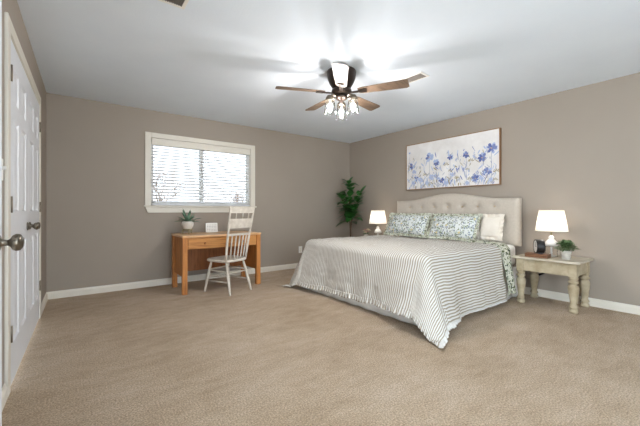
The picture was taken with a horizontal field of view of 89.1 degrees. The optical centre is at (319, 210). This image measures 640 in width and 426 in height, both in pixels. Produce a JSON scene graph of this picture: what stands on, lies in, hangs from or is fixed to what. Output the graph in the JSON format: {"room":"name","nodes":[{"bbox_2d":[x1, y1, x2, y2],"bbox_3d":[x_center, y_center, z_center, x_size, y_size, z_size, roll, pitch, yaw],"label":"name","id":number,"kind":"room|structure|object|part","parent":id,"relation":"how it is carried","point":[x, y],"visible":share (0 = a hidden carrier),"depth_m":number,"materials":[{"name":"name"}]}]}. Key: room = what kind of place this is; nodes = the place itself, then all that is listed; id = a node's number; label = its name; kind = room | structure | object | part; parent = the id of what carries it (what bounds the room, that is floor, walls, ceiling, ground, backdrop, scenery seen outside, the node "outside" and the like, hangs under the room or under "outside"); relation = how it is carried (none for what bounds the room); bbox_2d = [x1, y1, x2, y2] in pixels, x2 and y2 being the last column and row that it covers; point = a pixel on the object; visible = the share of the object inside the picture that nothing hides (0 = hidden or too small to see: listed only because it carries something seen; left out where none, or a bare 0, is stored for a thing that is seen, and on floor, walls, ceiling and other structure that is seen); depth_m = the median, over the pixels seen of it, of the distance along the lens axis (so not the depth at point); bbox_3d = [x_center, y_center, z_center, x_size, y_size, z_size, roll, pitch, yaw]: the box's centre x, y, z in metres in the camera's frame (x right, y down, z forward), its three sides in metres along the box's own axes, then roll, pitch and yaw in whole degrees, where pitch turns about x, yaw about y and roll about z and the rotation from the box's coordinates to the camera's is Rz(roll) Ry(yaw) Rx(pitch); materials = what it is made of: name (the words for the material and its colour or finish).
{"room":"bedroom","nodes":[
{"label":"bedroom","id":0,"kind":"room"},
{"bbox_2d":[2,0,45,386],"bbox_3d":[-1.041,-0.170,0.720,0.121,2.440,7.600,0,0,-36],"label":"wall","id":1,"kind":"structure","parent":0,"point":[10,6],"depth_m":2.65,"materials":[{"name":"beige paint"}]},
{"bbox_2d":[2,159,5,180],"bbox_3d":[-1.689,-0.220,1.733,0.022,0.116,0.072,0,0,-36],"label":"light switch","id":2,"kind":"object","parent":1,"relation":"attached to","point":[3,167],"visible":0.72,"depth_m":1.74,"materials":[{"name":"plastic"}]},
{"bbox_2d":[2,383,7,410],"bbox_3d":[-1.251,1.006,1.123,0.014,0.088,1.700,0,0,-36],"label":"baseboard","id":3,"kind":"structure","parent":1,"relation":"attached to","point":[4,388],"depth_m":1.76,"materials":[{"name":"white wood"}]},
{"bbox_2d":[0,0,23,425],"bbox_3d":[-0.856,0.028,0.748,0.103,2.015,0.814,0,0,-29],"label":"door","id":4,"kind":"structure","parent":1,"relation":"in","point":[16,242],"depth_m":1.08,"materials":[{"name":"paint"}]},
{"bbox_3d":[-1.014,0.105,1.062,0.068,0.062,0.062,0,0,-29],"label":"knob","id":5,"kind":"part","parent":4,"relation":"part of","materials":[{"name":"grey metal"}]},
{"bbox_2d":[4,12,40,396],"bbox_3d":[-2.307,-0.030,2.477,0.136,2.160,1.720,0,0,-36],"label":"door frame","id":6,"kind":"structure","parent":1,"relation":"attached to","point":[10,34],"depth_m":1.83,"materials":[{"name":"white wood"}]},
{"bbox_2d":[11,40,38,383],"bbox_3d":[-2.014,0.010,2.208,0.103,2.050,0.774,0,0,-36],"label":"door","id":7,"kind":"structure","parent":1,"relation":"in","point":[19,80],"depth_m":2.17,"materials":[{"name":"paint"}]},
{"bbox_3d":[-2.192,0.120,2.483,0.068,0.062,0.062,0,0,-36],"label":"knob","id":8,"kind":"part","parent":7,"relation":"part of","materials":[{"name":"grey metal"}]},
{"bbox_2d":[28,80,40,343],"bbox_3d":[-2.474,0.010,2.842,0.103,2.050,0.784,0,0,-36],"label":"door","id":9,"kind":"structure","parent":1,"relation":"in","point":[34,126],"depth_m":2.77,"materials":[{"name":"paint"}]},
{"bbox_2d":[41,292,47,314],"bbox_3d":[-2.992,1.006,3.522,0.015,0.088,0.770,0,0,-36],"label":"baseboard","id":10,"kind":"structure","parent":1,"relation":"attached to","point":[45,299],"depth_m":3.50,"materials":[{"name":"white wood"}]},
{"bbox_2d":[46,93,349,291],"bbox_3d":[-1.394,-0.170,5.286,4.936,2.440,0.120,0,0,-37],"label":"wall","id":11,"kind":"structure","parent":0,"point":[100,231],"depth_m":4.39,"materials":[{"name":"beige paint"}]},
{"bbox_2d":[47,263,297,299],"bbox_3d":[-1.303,1.006,5.270,4.786,0.088,0.014,0,0,-37],"label":"baseboard","id":12,"kind":"structure","parent":11,"relation":"attached to","point":[157,282],"depth_m":4.42,"materials":[{"name":"white wood"}]},
{"bbox_2d":[144,132,256,212],"bbox_3d":[-1.762,-0.525,4.968,1.665,1.110,0.145,0,0,-37],"label":"window","id":13,"kind":"structure","parent":11,"relation":"in","point":[150,208],"depth_m":4.83,"materials":[{"name":"white wood"}]},
{"bbox_2d":[151,138,249,205],"bbox_3d":[-1.755,-0.540,4.954,1.470,0.924,0.076,0,0,-37],"label":"window blind","id":14,"kind":"object","parent":13,"relation":"attached to","point":[155,142],"visible":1,"depth_m":4.90,"materials":[{"name":"white plastic"}]},
{"bbox_3d":[-1.762,-0.087,4.963,1.462,0.018,0.048,0,0,-37],"label":"rail","id":15,"kind":"part","parent":14,"relation":"part of","materials":[{"name":"white plastic"}]},
{"bbox_3d":[-1.748,-0.020,4.949,1.665,0.100,0.100,0,0,-37],"label":"sill","id":16,"kind":"part","parent":13,"relation":"part of","materials":[{"name":"white wood"}]},
{"bbox_2d":[2,268,639,425],"bbox_3d":[0.801,1.090,2.182,5.406,0.080,7.720,0,0,-37],"label":"floor","id":17,"kind":"structure","parent":0,"point":[271,353],"depth_m":2.23,"materials":[{"name":"carpet"}]},
{"bbox_2d":[171,231,260,294],"bbox_3d":[-1.438,0.682,4.550,1.070,0.735,0.601,0,0,-37],"label":"desk","id":18,"kind":"object","parent":17,"relation":"on","point":[190,252],"visible":0.91,"depth_m":4.45,"materials":[{"name":"brown wood"}]},
{"bbox_3d":[-1.994,0.696,4.457,0.060,0.709,0.060,0,0,-37],"label":"leg","id":19,"kind":"part","parent":18,"relation":"part of","materials":[{"name":"brown wood"}]},
{"bbox_3d":[-1.842,0.591,4.256,0.020,0.499,0.445,0,0,-37],"label":"panel","id":20,"kind":"part","parent":18,"relation":"part of","materials":[{"name":"brown wood"}]},
{"bbox_3d":[-1.690,0.696,4.054,0.060,0.709,0.060,0,0,-37],"label":"leg","id":21,"kind":"part","parent":18,"relation":"part of","materials":[{"name":"brown wood"}]},
{"bbox_2d":[175,209,199,233],"bbox_3d":[-1.799,0.141,4.474,0.344,0.350,0.307,0,0,3],"label":"potted succulent","id":22,"kind":"object","parent":18,"relation":"on","point":[187,223],"visible":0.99,"depth_m":4.42,"materials":[{"name":"green plant"}]},
{"bbox_2d":[182,221,193,233],"bbox_3d":[-1.818,0.231,4.465,0.156,0.169,0.156,0,0,-37],"label":"pot","id":23,"kind":"object","parent":22,"relation":"attached to","point":[187,225],"depth_m":4.41,"materials":[{"name":"white ceramic"}]},
{"bbox_2d":[205,223,217,232],"bbox_3d":[-1.547,0.245,4.637,0.164,0.136,0.042,0,0,-33],"label":"block","id":24,"kind":"object","parent":18,"relation":"on","point":[210,227],"visible":1,"depth_m":4.62,"materials":[{"name":"plastic"}]},
{"bbox_3d":[-1.594,0.596,4.758,0.940,0.509,0.018,0,0,-37],"label":"panel","id":25,"kind":"part","parent":18,"relation":"part of","materials":[{"name":"brown wood"}]},
{"bbox_3d":[-1.291,0.415,4.355,0.940,0.149,0.020,0,0,-37],"label":"rail","id":26,"kind":"part","parent":18,"relation":"part of","materials":[{"name":"brown wood"}]},
{"bbox_3d":[-1.280,0.420,4.341,0.920,0.120,0.016,0,0,-37],"label":"drawer","id":27,"kind":"part","parent":18,"relation":"part of","materials":[{"name":"brown wood"}]},
{"bbox_3d":[-1.196,0.696,5.059,0.060,0.709,0.060,0,0,-37],"label":"leg","id":28,"kind":"part","parent":18,"relation":"part of","materials":[{"name":"brown wood"}]},
{"bbox_3d":[-1.044,0.591,4.858,0.020,0.499,0.445,0,0,-37],"label":"panel","id":29,"kind":"part","parent":18,"relation":"part of","materials":[{"name":"brown wood"}]},
{"bbox_3d":[-0.892,0.696,4.656,0.060,0.709,0.060,0,0,-37],"label":"leg","id":30,"kind":"part","parent":18,"relation":"part of","materials":[{"name":"brown wood"}]},
{"bbox_2d":[204,207,254,295],"bbox_3d":[-1.177,0.502,4.250,0.523,1.102,0.437,0,0,31],"label":"spindle chair","id":31,"kind":"object","parent":17,"relation":"on","point":[227,259],"visible":1,"depth_m":4.16,"materials":[{"name":"paint"}]},
{"bbox_3d":[-1.451,0.850,4.213,0.112,0.405,0.038,0,0,-7],"label":"leg","id":32,"kind":"part","parent":31,"relation":"part of","materials":[{"name":"paint"}]},
{"bbox_3d":[-1.217,0.637,4.273,0.410,0.034,0.432,0,0,31],"label":"seat","id":33,"kind":"part","parent":31,"relation":"part of","materials":[{"name":"paint"}]},
{"bbox_3d":[-1.139,0.850,4.035,0.132,0.406,0.062,0,0,31],"label":"leg","id":34,"kind":"part","parent":31,"relation":"part of","materials":[{"name":"paint"}]},
{"bbox_3d":[-1.131,0.300,4.001,0.032,0.679,0.152,0,0,-43],"label":"post","id":35,"kind":"part","parent":31,"relation":"part of","materials":[{"name":"paint"}]},
{"bbox_3d":[-0.977,-0.008,4.129,0.055,0.082,0.415,0,0,31],"label":"crest rail","id":36,"kind":"part","parent":31,"relation":"part of","materials":[{"name":"paint"}]},
{"bbox_3d":[-0.969,0.850,4.317,0.139,0.406,0.038,0,0,11],"label":"leg","id":37,"kind":"part","parent":31,"relation":"part of","materials":[{"name":"paint"}]},
{"bbox_3d":[-0.936,0.300,4.325,0.152,0.679,0.032,0,0,15],"label":"post","id":38,"kind":"part","parent":31,"relation":"part of","materials":[{"name":"paint"}]},
{"bbox_2d":[334,177,365,236],"bbox_3d":[0.576,0.208,6.158,0.600,1.685,0.496,0,0,11],"label":"fig tree","id":39,"kind":"object","parent":17,"relation":"on","point":[350,209],"visible":0.82,"depth_m":6.09,"materials":[{"name":"green plant"}]},
{"bbox_2d":[397,193,521,268],"bbox_3d":[1.182,0.399,4.272,1.930,1.302,1.930,0,0,-37],"label":"bed","id":40,"kind":"object","parent":17,"relation":"on","point":[451,203],"visible":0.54,"depth_m":4.45,"materials":[{"name":"fabric"}]},
{"bbox_2d":[281,235,506,347],"bbox_3d":[0.844,0.703,3.905,1.687,0.670,2.542,0,0,-37],"label":"comforter","id":41,"kind":"object","parent":40,"relation":"on","point":[434,283],"visible":1,"depth_m":3.26,"materials":[{"name":"white fabric"}]},
{"bbox_2d":[383,213,432,237],"bbox_3d":[1.375,0.222,5.149,0.222,0.376,0.801,0,0,-39],"label":"pillow sham","id":42,"kind":"object","parent":40,"relation":"on","point":[415,225],"visible":0.99,"depth_m":5.05,"materials":[{"name":"fabric"}]},
{"bbox_2d":[303,266,517,325],"bbox_3d":[1.091,0.864,4.203,1.900,0.357,1.978,0,0,-37],"label":"bed skirt","id":43,"kind":"object","parent":40,"relation":"on","point":[367,306],"visible":0.12,"depth_m":3.56,"materials":[{"name":"beige fabric"}]},
{"bbox_2d":[425,213,482,240],"bbox_3d":[1.838,0.225,4.515,0.223,0.376,0.760,0,0,-35],"label":"pillow sham","id":44,"kind":"object","parent":40,"relation":"on","point":[454,226],"visible":0.95,"depth_m":4.42,"materials":[{"name":"fabric"}]},
{"bbox_3d":[1.172,0.559,4.264,1.825,0.262,1.870,0,0,-37],"label":"mattress","id":45,"kind":"part","parent":40,"relation":"part of","materials":[{"name":"white fabric"}]},
{"bbox_2d":[463,239,515,295],"bbox_3d":[2.012,0.655,3.872,0.261,0.591,0.538,0,0,-37],"label":"quilt","id":46,"kind":"object","parent":40,"relation":"on","point":[505,250],"visible":0.98,"depth_m":3.69,"materials":[{"name":"fabric"}]},
{"bbox_2d":[476,213,504,240],"bbox_3d":[2.198,0.212,4.205,0.122,0.347,0.321,0,0,-43],"label":"pillow","id":47,"kind":"object","parent":40,"relation":"on","point":[490,227],"visible":0.99,"depth_m":4.17,"materials":[{"name":"beige fabric"}]},
{"bbox_2d":[512,254,593,313],"bbox_3d":[2.596,0.785,3.634,0.510,0.530,0.625,0,0,-37],"label":"nightstand","id":48,"kind":"object","parent":17,"relation":"on","point":[573,268],"visible":1,"depth_m":3.52,"materials":[{"name":"beige wood"}]},
{"bbox_3d":[2.299,0.797,3.717,0.097,0.506,0.097,0,0,-37],"label":"leg","id":49,"kind":"part","parent":48,"relation":"part of","materials":[{"name":"beige wood"}]},
{"bbox_3d":[2.598,0.797,3.942,0.097,0.506,0.097,0,0,-37],"label":"leg","id":50,"kind":"part","parent":48,"relation":"part of","materials":[{"name":"beige wood"}]},
{"bbox_2d":[524,252,550,258],"bbox_3d":[2.425,0.499,3.620,0.126,0.042,0.226,0,0,-40],"label":"wooden box","id":51,"kind":"object","parent":48,"relation":"on","point":[527,254],"visible":0.96,"depth_m":3.58,"materials":[{"name":"brown wood"}]},
{"bbox_3d":[2.425,0.483,3.620,0.126,0.010,0.226,0,0,-40],"label":"box lid","id":52,"kind":"part","parent":51,"relation":"part of","materials":[{"name":"brown wood"}]},
{"bbox_2d":[533,239,545,253],"bbox_3d":[2.433,0.399,3.607,0.080,0.159,0.158,0,0,18],"label":"desk clock","id":53,"kind":"object","parent":51,"relation":"on","point":[539,246],"visible":1,"depth_m":3.55,"materials":[{"name":"plastic"}]},
{"bbox_2d":[535,210,568,256],"bbox_3d":[2.625,0.255,3.687,0.317,0.530,0.317,0,0,-37],"label":"table lamp","id":54,"kind":"object","parent":48,"relation":"on","point":[551,221],"visible":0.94,"depth_m":3.60,"materials":[{"name":"fabric"}]},
{"bbox_3d":[2.625,0.115,3.687,0.312,0.240,0.312,0,0,-37],"label":"lamp shade","id":55,"kind":"part","parent":54,"relation":"part of","materials":[{"name":"white fabric"}]},
{"bbox_2d":[554,240,578,259],"bbox_3d":[2.620,0.413,3.456,0.240,0.213,0.223,0,0,12],"label":"potted herb","id":56,"kind":"object","parent":48,"relation":"on","point":[566,245],"visible":1,"depth_m":3.42,"materials":[{"name":"plant"}]},
{"bbox_2d":[561,250,571,259],"bbox_3d":[2.617,0.472,3.456,0.100,0.096,0.100,0,0,-37],"label":"pot","id":57,"kind":"object","parent":56,"relation":"attached to","point":[566,255],"depth_m":3.42,"materials":[{"name":"ceramic"}]},
{"bbox_3d":[2.594,0.797,3.326,0.097,0.506,0.097,0,0,-37],"label":"leg","id":58,"kind":"part","parent":48,"relation":"part of","materials":[{"name":"beige wood"}]},
{"bbox_3d":[2.892,0.797,3.551,0.097,0.506,0.097,0,0,-37],"label":"leg","id":59,"kind":"part","parent":48,"relation":"part of","materials":[{"name":"beige wood"}]},
{"bbox_3d":[0.953,0.785,5.814,0.510,0.530,0.625,0,0,-37],"label":"nightstand","id":60,"kind":"object","parent":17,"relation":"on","visible":0},
{"bbox_2d":[363,228,370,235],"bbox_3d":[0.815,0.418,5.729,0.156,0.204,0.171,0,0,20],"label":"flower vase","id":61,"kind":"object","parent":60,"relation":"on","point":[365,230],"visible":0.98,"depth_m":5.71,"materials":[{"name":"green plant"}]},
{"bbox_2d":[369,210,386,234],"bbox_3d":[1.033,0.255,5.799,0.317,0.530,0.317,0,0,-37],"label":"table lamp","id":62,"kind":"object","parent":60,"relation":"on","point":[377,217],"visible":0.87,"depth_m":5.69,"materials":[{"name":"fabric"}]},
{"bbox_3d":[1.033,0.115,5.799,0.312,0.240,0.312,0,0,-37],"label":"lamp shade","id":63,"kind":"part","parent":62,"relation":"part of","materials":[{"name":"white fabric"}]},
{"bbox_2d":[17,0,639,142],"bbox_3d":[0.801,-1.440,2.182,5.406,0.100,7.720,0,0,-37],"label":"ceiling","id":64,"kind":"structure","parent":0,"point":[225,61],"depth_m":2.87,"materials":[{"name":"white paint"}]},
{"bbox_2d":[158,0,188,8],"bbox_3d":[-0.922,-1.385,2.079,0.170,0.009,0.270,0,0,-37],"label":"ceiling vent","id":65,"kind":"object","parent":64,"relation":"in","point":[181,4],"visible":1,"depth_m":2.17,"materials":[{"name":"plastic"}]},
{"bbox_2d":[275,62,409,119],"bbox_3d":[0.208,-1.169,3.286,1.272,0.442,1.250,0,0,-37],"label":"ceiling fan","id":66,"kind":"object","parent":64,"relation":"hanging from","point":[341,77],"visible":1,"depth_m":3.16,"materials":[{"name":"brown wood"}]},
{"bbox_3d":[-0.189,-1.174,3.156,0.480,0.033,0.139,0,0,-13],"label":"fan blade","id":67,"kind":"part","parent":66,"relation":"part of","materials":[{"name":"brown wood"}]},
{"bbox_3d":[0.000,-1.174,3.606,0.139,0.033,0.480,0,0,-31],"label":"fan blade","id":68,"kind":"part","parent":66,"relation":"part of","materials":[{"name":"brown wood"}]},
{"bbox_3d":[0.098,-1.019,3.193,0.121,0.142,0.121,0,0,-37],"label":"lamp shade","id":69,"kind":"part","parent":66,"relation":"part of","materials":[{"name":"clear glass"}]},
{"bbox_3d":[0.114,-1.115,3.205,0.133,0.075,0.093,0,0,-37],"label":"lamp arm","id":70,"kind":"part","parent":66,"relation":"part of","materials":[{"name":"grey metal"}]},
{"bbox_3d":[0.180,-1.174,2.837,0.139,0.033,0.480,0,0,5],"label":"fan blade","id":71,"kind":"part","parent":66,"relation":"part of","materials":[{"name":"brown wood"}]},
{"bbox_3d":[0.215,-1.115,3.366,0.093,0.075,0.127,0,0,31],"label":"lamp arm","id":72,"kind":"part","parent":66,"relation":"part of","materials":[{"name":"grey metal"}]},
{"bbox_3d":[0.311,-1.115,3.194,0.093,0.075,0.131,0,0,-37],"label":"lamp arm","id":73,"kind":"part","parent":66,"relation":"part of","materials":[{"name":"grey metal"}]},
{"bbox_3d":[0.323,-1.019,3.179,0.121,0.142,0.121,0,0,-37],"label":"lamp shade","id":74,"kind":"part","parent":66,"relation":"part of","materials":[{"name":"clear glass"}]},
{"bbox_3d":[0.486,-1.174,3.565,0.139,0.033,0.480,0,0,41],"label":"fan blade","id":75,"kind":"part","parent":66,"relation":"part of","materials":[{"name":"brown wood"}]},
{"bbox_3d":[0.597,-1.174,3.090,0.480,0.033,0.139,0,0,23],"label":"fan blade","id":76,"kind":"part","parent":66,"relation":"part of","materials":[{"name":"brown wood"}]},
{"bbox_2d":[399,72,428,82],"bbox_3d":[0.972,-1.385,3.412,0.155,0.009,0.300,0,0,-40],"label":"ceiling vent","id":77,"kind":"object","parent":64,"relation":"in","point":[420,75],"visible":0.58,"depth_m":3.38,"materials":[{"name":"plastic"}]},
{"bbox_2d":[350,72,639,305],"bbox_3d":[2.912,-0.170,3.772,0.120,2.440,7.720,0,0,-37],"label":"wall","id":78,"kind":"structure","parent":0,"point":[576,151],"depth_m":3.76,"materials":[{"name":"beige paint"}]},
{"bbox_2d":[406,128,500,189],"bbox_3d":[1.939,-0.722,4.924,0.048,0.755,1.525,0,0,-37],"label":"flower painting","id":79,"kind":"object","parent":78,"relation":"attached to","point":[471,159],"visible":1,"depth_m":4.80,"materials":[{"name":"fabric"}]},
{"bbox_2d":[524,287,639,314],"bbox_3d":[2.269,1.006,4.515,0.014,0.088,5.480,0,0,-37],"label":"baseboard","id":80,"kind":"structure","parent":78,"relation":"attached to","point":[627,308],"depth_m":3.53,"materials":[{"name":"white wood"}]},
{"label":"outside","id":81,"kind":"structure","parent":0,"visible":0},
{"bbox_3d":[-12.832,1.450,18.691,30.000,0.100,34.700,0,0,-37],"label":"ground","id":82,"kind":"structure","parent":81,"visible":0},
{"bbox_2d":[154,169,187,200],"bbox_3d":[-4.755,-0.008,9.493,1.617,2.821,1.156,0,0,-9],"label":"bare tree","id":83,"kind":"object","parent":82,"relation":"on","point":[170,169],"visible":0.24,"depth_m":9.60,"materials":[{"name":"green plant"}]},
{"bbox_2d":[225,190,243,201],"bbox_3d":[-3.410,0.243,13.353,0.929,2.319,2.040,0,0,-3],"label":"bare tree","id":84,"kind":"object","parent":82,"relation":"on","point":[233,190],"visible":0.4,"depth_m":13.06,"materials":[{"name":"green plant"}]}
]}

